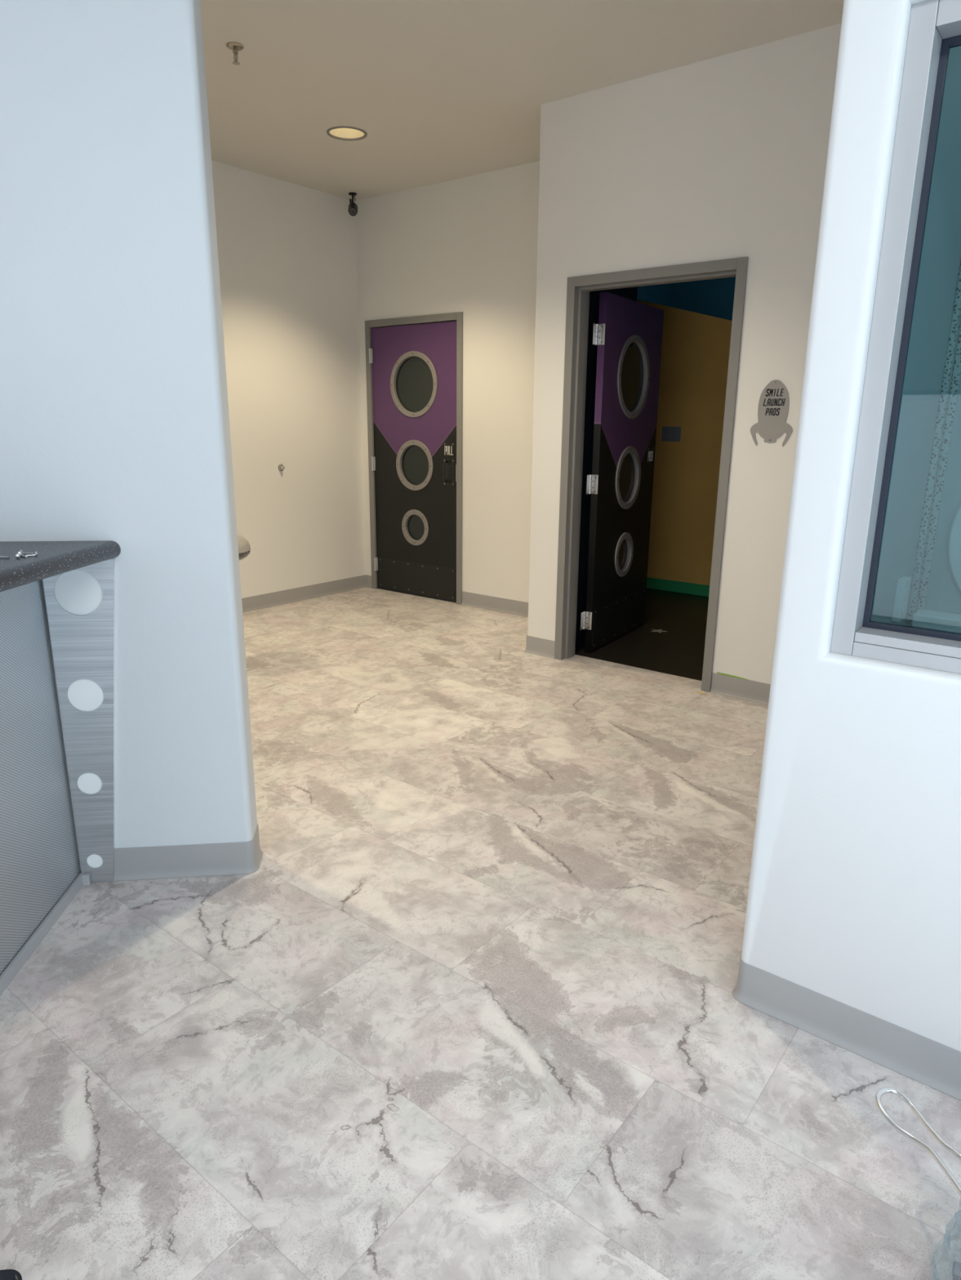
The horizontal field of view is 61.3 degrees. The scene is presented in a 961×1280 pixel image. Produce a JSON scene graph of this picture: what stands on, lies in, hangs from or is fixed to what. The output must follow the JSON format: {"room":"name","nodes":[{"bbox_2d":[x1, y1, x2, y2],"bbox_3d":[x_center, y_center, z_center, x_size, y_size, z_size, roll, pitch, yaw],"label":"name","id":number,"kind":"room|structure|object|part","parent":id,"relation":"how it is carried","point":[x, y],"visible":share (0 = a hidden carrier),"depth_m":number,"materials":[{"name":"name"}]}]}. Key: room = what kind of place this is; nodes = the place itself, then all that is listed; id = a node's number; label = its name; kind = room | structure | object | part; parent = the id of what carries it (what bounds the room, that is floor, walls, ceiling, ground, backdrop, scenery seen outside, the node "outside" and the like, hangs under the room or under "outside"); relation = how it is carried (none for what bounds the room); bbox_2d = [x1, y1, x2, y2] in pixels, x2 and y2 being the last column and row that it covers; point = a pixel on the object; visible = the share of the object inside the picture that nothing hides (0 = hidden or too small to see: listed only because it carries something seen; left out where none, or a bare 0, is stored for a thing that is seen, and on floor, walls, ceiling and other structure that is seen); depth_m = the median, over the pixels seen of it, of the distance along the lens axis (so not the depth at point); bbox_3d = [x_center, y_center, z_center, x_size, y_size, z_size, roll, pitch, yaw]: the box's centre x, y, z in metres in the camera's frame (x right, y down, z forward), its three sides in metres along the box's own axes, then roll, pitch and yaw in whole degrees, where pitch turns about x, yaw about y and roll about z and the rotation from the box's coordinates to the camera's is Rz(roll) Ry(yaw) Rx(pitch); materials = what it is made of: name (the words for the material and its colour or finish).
{"room":"dental clinic","nodes":[
{"label":"dental clinic","id":0,"kind":"room"},
{"bbox_2d":[211,160,365,598],"bbox_3d":[-3.358,-1.214,3.975,0.120,3.103,7.720,12,19,37],"label":"wall","id":1,"kind":"structure","parent":0,"point":[287,251],"depth_m":6.20,"materials":[{"name":"paint"}]},
{"bbox_2d":[278,464,284,471],"bbox_3d":[-1.523,-1.324,6.235,0.033,0.050,0.050,12,19,37],"label":"bumper cover","id":2,"kind":"object","parent":1,"relation":"attached to","point":[281,467],"visible":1,"depth_m":6.23,"materials":[{"name":"silver metal"}]},
{"bbox_2d":[241,574,366,613],"bbox_3d":[-3.295,0.215,4.350,0.015,0.109,7.399,12,19,37],"label":"baseboard","id":3,"kind":"structure","parent":1,"relation":"attached to","point":[296,594],"depth_m":6.61,"materials":[{"name":"grey rubber"}]},
{"bbox_2d":[355,160,539,602],"bbox_3d":[-0.005,-1.759,6.115,2.416,3.103,0.140,12,19,37],"label":"wall","id":4,"kind":"structure","parent":0,"point":[468,245],"depth_m":5.98,"materials":[{"name":"paint"}]},
{"bbox_2d":[365,574,371,587],"bbox_3d":[-0.981,-0.515,7.137,0.082,0.109,0.015,12,19,37],"label":"baseboard","id":5,"kind":"structure","parent":4,"relation":"attached to","point":[368,578],"depth_m":7.14,"materials":[{"name":"grey rubber"}]},
{"bbox_2d":[364,311,462,604],"bbox_3d":[-0.509,-1.430,6.579,1.016,2.217,0.192,12,19,37],"label":"door","id":6,"kind":"structure","parent":4,"relation":"in","point":[414,365],"depth_m":6.53,"materials":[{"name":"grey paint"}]},
{"bbox_3d":[-0.513,-2.014,6.404,0.426,0.426,0.008,12,19,37],"label":"porthole glass","id":7,"kind":"part","parent":6,"relation":"part of","materials":[{"name":"black glass"}]},
{"bbox_3d":[-0.518,-1.414,6.566,0.322,0.322,0.008,12,19,37],"label":"porthole glass","id":8,"kind":"part","parent":6,"relation":"part of","materials":[{"name":"black glass"}]},
{"bbox_3d":[-0.523,-0.930,6.697,0.216,0.216,0.008,12,19,37],"label":"porthole glass","id":9,"kind":"part","parent":6,"relation":"part of","materials":[{"name":"black glass"}]},
{"bbox_3d":[-0.543,-0.518,6.790,0.858,0.260,0.003,12,19,37],"label":"kick plate","id":10,"kind":"part","parent":6,"relation":"part of","materials":[{"name":"black paint"}]},
{"bbox_3d":[-0.262,-1.306,6.322,0.116,0.210,0.058,12,19,37],"label":"pull handle","id":11,"kind":"part","parent":6,"relation":"part of","materials":[{"name":"black plastic"}]},
{"bbox_3d":[-0.245,-1.478,6.295,0.104,0.105,0.004,12,19,37],"label":"word plate","id":12,"kind":"part","parent":6,"relation":"part of","materials":[{"name":"black paint"}]},
{"bbox_3d":[-0.183,-1.289,6.272,0.018,0.130,0.004,12,19,37],"label":"strike plate","id":13,"kind":"part","parent":6,"relation":"part of","materials":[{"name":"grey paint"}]},
{"bbox_2d":[0,586,960,1279],"bbox_3d":[-0.267,0.974,1.851,8.000,0.001,7.754,12,19,37],"label":"floor","id":14,"kind":"structure","parent":0,"point":[468,1009],"depth_m":1.96,"materials":[{"name":"tile"}]},
{"bbox_2d":[0,1269,22,1279],"bbox_3d":[-0.890,1.097,1.163,0.361,0.110,0.286,-1,15,-7],"label":"case","id":15,"kind":"object","parent":14,"relation":"on","point":[5,1274],"visible":1,"depth_m":1.29,"materials":[{"name":"black plastic"}]},
{"bbox_2d":[0,540,120,995],"bbox_3d":[-1.375,0.471,1.597,0.774,1.085,1.764,0,15,-3],"label":"reception desk","id":16,"kind":"object","parent":14,"relation":"on","point":[41,875],"depth_m":2.23,"materials":[{"name":"laminate"}]},
{"bbox_2d":[0,555,9,558],"bbox_3d":[-1.198,-0.209,2.017,0.064,0.012,0.012,3,15,10],"label":"screw","id":17,"kind":"object","parent":16,"relation":"on","point":[1,557],"visible":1,"depth_m":2.01,"materials":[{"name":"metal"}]},
{"bbox_2d":[14,553,20,558],"bbox_3d":[-1.159,-0.213,2.032,0.012,0.012,0.052,-8,17,-29],"label":"screw","id":18,"kind":"object","parent":16,"relation":"on","point":[17,555],"visible":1,"depth_m":2.01,"materials":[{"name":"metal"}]},
{"bbox_2d":[17,551,27,558],"bbox_3d":[-1.146,-0.214,2.035,0.046,0.012,0.012,14,20,41],"label":"screw","id":19,"kind":"object","parent":16,"relation":"on","point":[20,553],"visible":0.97,"depth_m":2.04,"materials":[{"name":"metal"}]},
{"bbox_2d":[18,549,33,554],"bbox_3d":[-1.158,-0.224,2.072,0.036,0.012,0.012,1,15,2],"label":"screw","id":20,"kind":"object","parent":16,"relation":"on","point":[20,549],"visible":0.75,"depth_m":2.07,"materials":[{"name":"metal"}]},
{"bbox_2d":[25,551,37,556],"bbox_3d":[-1.131,-0.217,2.046,0.028,0.012,0.012,-7,17,-27],"label":"screw","id":21,"kind":"object","parent":16,"relation":"on","point":[36,553],"visible":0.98,"depth_m":2.04,"materials":[{"name":"metal"}]},
{"bbox_3d":[-1.217,0.491,1.603,0.012,1.022,1.746,0,15,-3],"label":"panel","id":22,"kind":"part","parent":16,"relation":"part of","materials":[{"name":"metal"}]},
{"bbox_2d":[0,540,120,591],"bbox_3d":[-1.377,-0.059,1.574,0.774,0.050,1.531,0,15,-3],"label":"countertop","id":23,"kind":"structure","parent":16,"relation":"on","point":[53,558],"depth_m":2.10,"materials":[{"name":"grey stone"}]},
{"bbox_2d":[43,558,114,885],"bbox_3d":[-1.154,0.270,2.447,0.199,1.034,0.030,-1,15,-7],"label":"panel","id":24,"kind":"object","parent":16,"relation":"attached to","point":[80,602],"visible":0.98,"depth_m":2.42,"materials":[{"name":"metal"}]},
{"bbox_2d":[0,0,257,872],"bbox_3d":[-2.519,-0.701,2.103,3.600,3.103,0.135,-1,15,-7],"label":"wall pier","id":25,"kind":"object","parent":14,"relation":"on","point":[114,415],"visible":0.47,"depth_m":2.21,"materials":[{"name":"paint"}]},
{"bbox_2d":[113,823,262,881],"bbox_3d":[-2.228,0.718,2.523,3.013,0.109,0.161,-1,15,-7],"label":"baseboard","id":26,"kind":"object","parent":25,"relation":"attached to","point":[143,863],"visible":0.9,"depth_m":2.60,"materials":[{"name":"grey rubber"}]},
{"bbox_2d":[237,533,250,560],"bbox_3d":[-1.477,-0.204,4.583,0.386,0.832,0.386,12,19,37],"label":"stool","id":27,"kind":"object","parent":14,"relation":"on","point":[244,548],"visible":0.08,"depth_m":4.46,"materials":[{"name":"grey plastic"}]},
{"bbox_2d":[928,1200,960,1279],"bbox_3d":[0.875,1.014,1.222,0.354,0.268,0.337,12,19,37],"label":"plastic bag","id":28,"kind":"object","parent":14,"relation":"on","point":[956,1269],"visible":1,"depth_m":1.32,"materials":[{"name":"grey"}]},
{"bbox_2d":[875,1087,960,1197],"bbox_3d":[0.822,0.900,1.417,0.104,0.100,0.390,0,15,0],"label":"handle","id":29,"kind":"object","parent":28,"relation":"attached to","point":[880,1092],"visible":1,"depth_m":1.50,"materials":[{"name":"white plastic"}]},
{"bbox_2d":[200,0,844,201],"bbox_3d":[-0.156,-2.043,1.164,8.220,0.020,7.740,12,19,37],"label":"ceiling","id":30,"kind":"structure","parent":0,"point":[440,91],"depth_m":3.94,"materials":[{"name":"paint"}]},
{"bbox_2d":[226,41,244,65],"bbox_3d":[-1.129,-2.700,3.745,0.076,0.072,0.076,12,19,37],"label":"sprinkler","id":31,"kind":"object","parent":30,"relation":"attached to","point":[235,46],"visible":1,"depth_m":3.73,"materials":[{"name":"silver metal"}]},
{"bbox_2d":[326,126,367,140],"bbox_3d":[-0.799,-3.113,4.842,0.242,0.171,0.242,12,19,37],"label":"recessed light","id":32,"kind":"object","parent":30,"relation":"in","point":[343,133],"visible":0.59,"depth_m":4.94,"materials":[{"name":"beige"}]},
{"bbox_2d":[347,192,357,216],"bbox_3d":[-0.969,-3.304,6.162,0.073,0.163,0.144,-1,15,-7],"label":"security camera","id":33,"kind":"object","parent":30,"relation":"attached to","point":[353,207],"visible":1,"depth_m":6.15,"materials":[{"name":"black plastic"}]},
{"bbox_2d":[347,202,357,213],"bbox_3d":[-0.966,-3.275,6.149,0.073,0.085,0.104,-1,15,-7],"label":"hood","id":34,"kind":"object","parent":33,"relation":"attached to","point":[353,207],"depth_m":6.14,"materials":[{"name":"black plastic"}]},
{"bbox_3d":[-0.974,-3.342,6.167,0.049,0.072,0.031,12,19,37],"label":"mount arm","id":35,"kind":"part","parent":33,"relation":"part of","materials":[{"name":"black plastic"}]},
{"bbox_2d":[575,286,637,643],"bbox_3d":[0.791,-1.482,5.117,0.113,3.103,0.824,12,19,37],"label":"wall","id":36,"kind":"structure","parent":0,"point":[631,293],"depth_m":5.14,"materials":[{"name":"black paint"}]},
{"bbox_2d":[574,587,708,680],"bbox_3d":[2.046,-0.245,6.490,3.400,0.022,3.955,12,19,37],"label":"floor","id":37,"kind":"structure","parent":0,"point":[678,651],"depth_m":5.49,"materials":[{"name":"plastic"}]},
{"bbox_2d":[650,629,666,632],"bbox_3d":[1.261,-0.066,5.751,0.118,0.002,0.115,12,19,37],"label":"decal","id":38,"kind":"object","parent":37,"relation":"on","point":[655,630],"visible":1,"depth_m":5.73,"materials":[{"name":"grey plastic"}]},
{"bbox_2d":[636,299,731,585],"bbox_3d":[2.272,-1.556,6.419,3.400,2.553,0.142,12,19,37],"label":"wall","id":39,"kind":"structure","parent":0,"point":[695,346],"depth_m":6.75,"materials":[{"name":"paint"}]},
{"bbox_2d":[661,426,680,441],"bbox_3d":[1.601,-1.730,6.819,0.170,0.120,0.010,12,19,37],"label":"light switch","id":40,"kind":"object","parent":39,"relation":"attached to","point":[668,433],"visible":1,"depth_m":6.82,"materials":[{"name":"grey plastic"}]},
{"bbox_2d":[646,577,709,596],"bbox_3d":[2.214,-0.355,6.680,3.400,0.098,0.012,12,19,37],"label":"baseboard","id":41,"kind":"structure","parent":39,"relation":"attached to","point":[651,583],"depth_m":7.05,"materials":[{"name":"green rubber"}]},
{"bbox_2d":[527,22,841,684],"bbox_3d":[1.293,-1.215,4.143,2.394,3.103,0.140,12,19,37],"label":"wall","id":42,"kind":"structure","parent":0,"point":[724,157],"depth_m":4.05,"materials":[{"name":"paint"}]},
{"bbox_2d":[554,257,748,692],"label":"door","id":43,"kind":"structure","parent":42,"relation":"attached to","point":[628,332],"depth_m":4.93,"materials":[{"name":"grey paint"}]},
{"bbox_3d":[0.948,-0.159,5.502,0.003,0.260,0.858,10,18,31],"label":"kick plate","id":44,"kind":"part","parent":43,"relation":"part of","materials":[{"name":"black paint"}]},
{"bbox_3d":[0.933,-0.571,5.407,0.008,0.216,0.216,10,18,31],"label":"porthole glass","id":45,"kind":"part","parent":43,"relation":"part of","materials":[{"name":"black glass"}]},
{"bbox_3d":[0.938,-1.054,5.276,0.008,0.322,0.322,10,18,31],"label":"porthole glass","id":46,"kind":"part","parent":43,"relation":"part of","materials":[{"name":"black glass"}]},
{"bbox_3d":[0.944,-1.655,5.114,0.008,0.426,0.426,10,18,31],"label":"porthole glass","id":47,"kind":"part","parent":43,"relation":"part of","materials":[{"name":"black"}]},
{"bbox_3d":[1.157,-1.259,5.526,0.004,0.105,0.104,10,18,31],"label":"word plate","id":48,"kind":"part","parent":43,"relation":"part of","materials":[{"name":"silver metal"}]},
{"bbox_2d":[716,671,747,679],"bbox_3d":[1.356,0.194,4.366,0.177,0.010,0.003,12,19,37],"label":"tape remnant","id":49,"kind":"object","parent":42,"relation":"attached to","point":[717,672],"visible":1,"depth_m":4.37,"materials":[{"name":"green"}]},
{"bbox_2d":[709,672,770,704],"bbox_3d":[1.677,0.320,4.133,1.052,0.109,0.015,12,19,37],"label":"baseboard","id":50,"kind":"structure","parent":42,"relation":"attached to","point":[748,690],"depth_m":4.35,"materials":[{"name":"grey rubber"}]},
{"bbox_2d":[750,379,792,446],"bbox_3d":[1.427,-1.109,3.965,0.207,0.312,0.006,12,19,37],"label":"sign","id":51,"kind":"object","parent":42,"relation":"attached to","point":[773,402],"visible":1,"depth_m":3.96,"materials":[{"name":"grey"}]},
{"bbox_2d":[636,276,735,320],"bbox_3d":[2.095,-1.744,6.131,3.640,3.103,4.085,12,19,37],"label":"wall","id":52,"kind":"structure","parent":0,"point":[710,297],"depth_m":8.08,"materials":[{"name":"paint"}]},
{"bbox_2d":[741,0,960,1051],"bbox_3d":[2.058,-0.286,0.724,3.428,3.103,0.140,12,19,37],"label":"wall","id":53,"kind":"structure","parent":0,"point":[854,899],"depth_m":1.75,"materials":[{"name":"paint"}]},
{"bbox_2d":[732,955,960,1100],"bbox_3d":[2.704,0.925,1.928,3.440,0.109,2.313,12,19,37],"label":"baseboard","id":54,"kind":"structure","parent":53,"relation":"attached to","point":[934,1064],"depth_m":1.91,"materials":[{"name":"grey rubber"}]},
{"bbox_2d":[830,0,960,674],"bbox_3d":[1.289,-0.471,1.305,1.230,1.227,0.085,12,19,37],"label":"window","id":55,"kind":"structure","parent":53,"relation":"attached to","point":[898,601],"depth_m":1.65,"materials":[{"name":"silver metal"}]},
{"bbox_3d":[1.308,-0.481,1.328,1.128,1.117,0.001,12,19,37],"label":"pane","id":56,"kind":"part","parent":55,"relation":"part of","materials":[{"name":"glass"}]},
{"bbox_3d":[0.649,-1.486,5.125,0.120,3.103,0.665,12,19,37],"label":"wall","id":57,"kind":"structure","parent":0,"visible":0},
{"bbox_2d":[461,591,555,658],"bbox_3d":[0.157,-0.138,5.779,1.415,0.109,0.820,12,19,37],"label":"baseboard","id":58,"kind":"structure","parent":57,"relation":"attached to","point":[536,646],"depth_m":6.21,"materials":[{"name":"grey rubber"}]}
]}

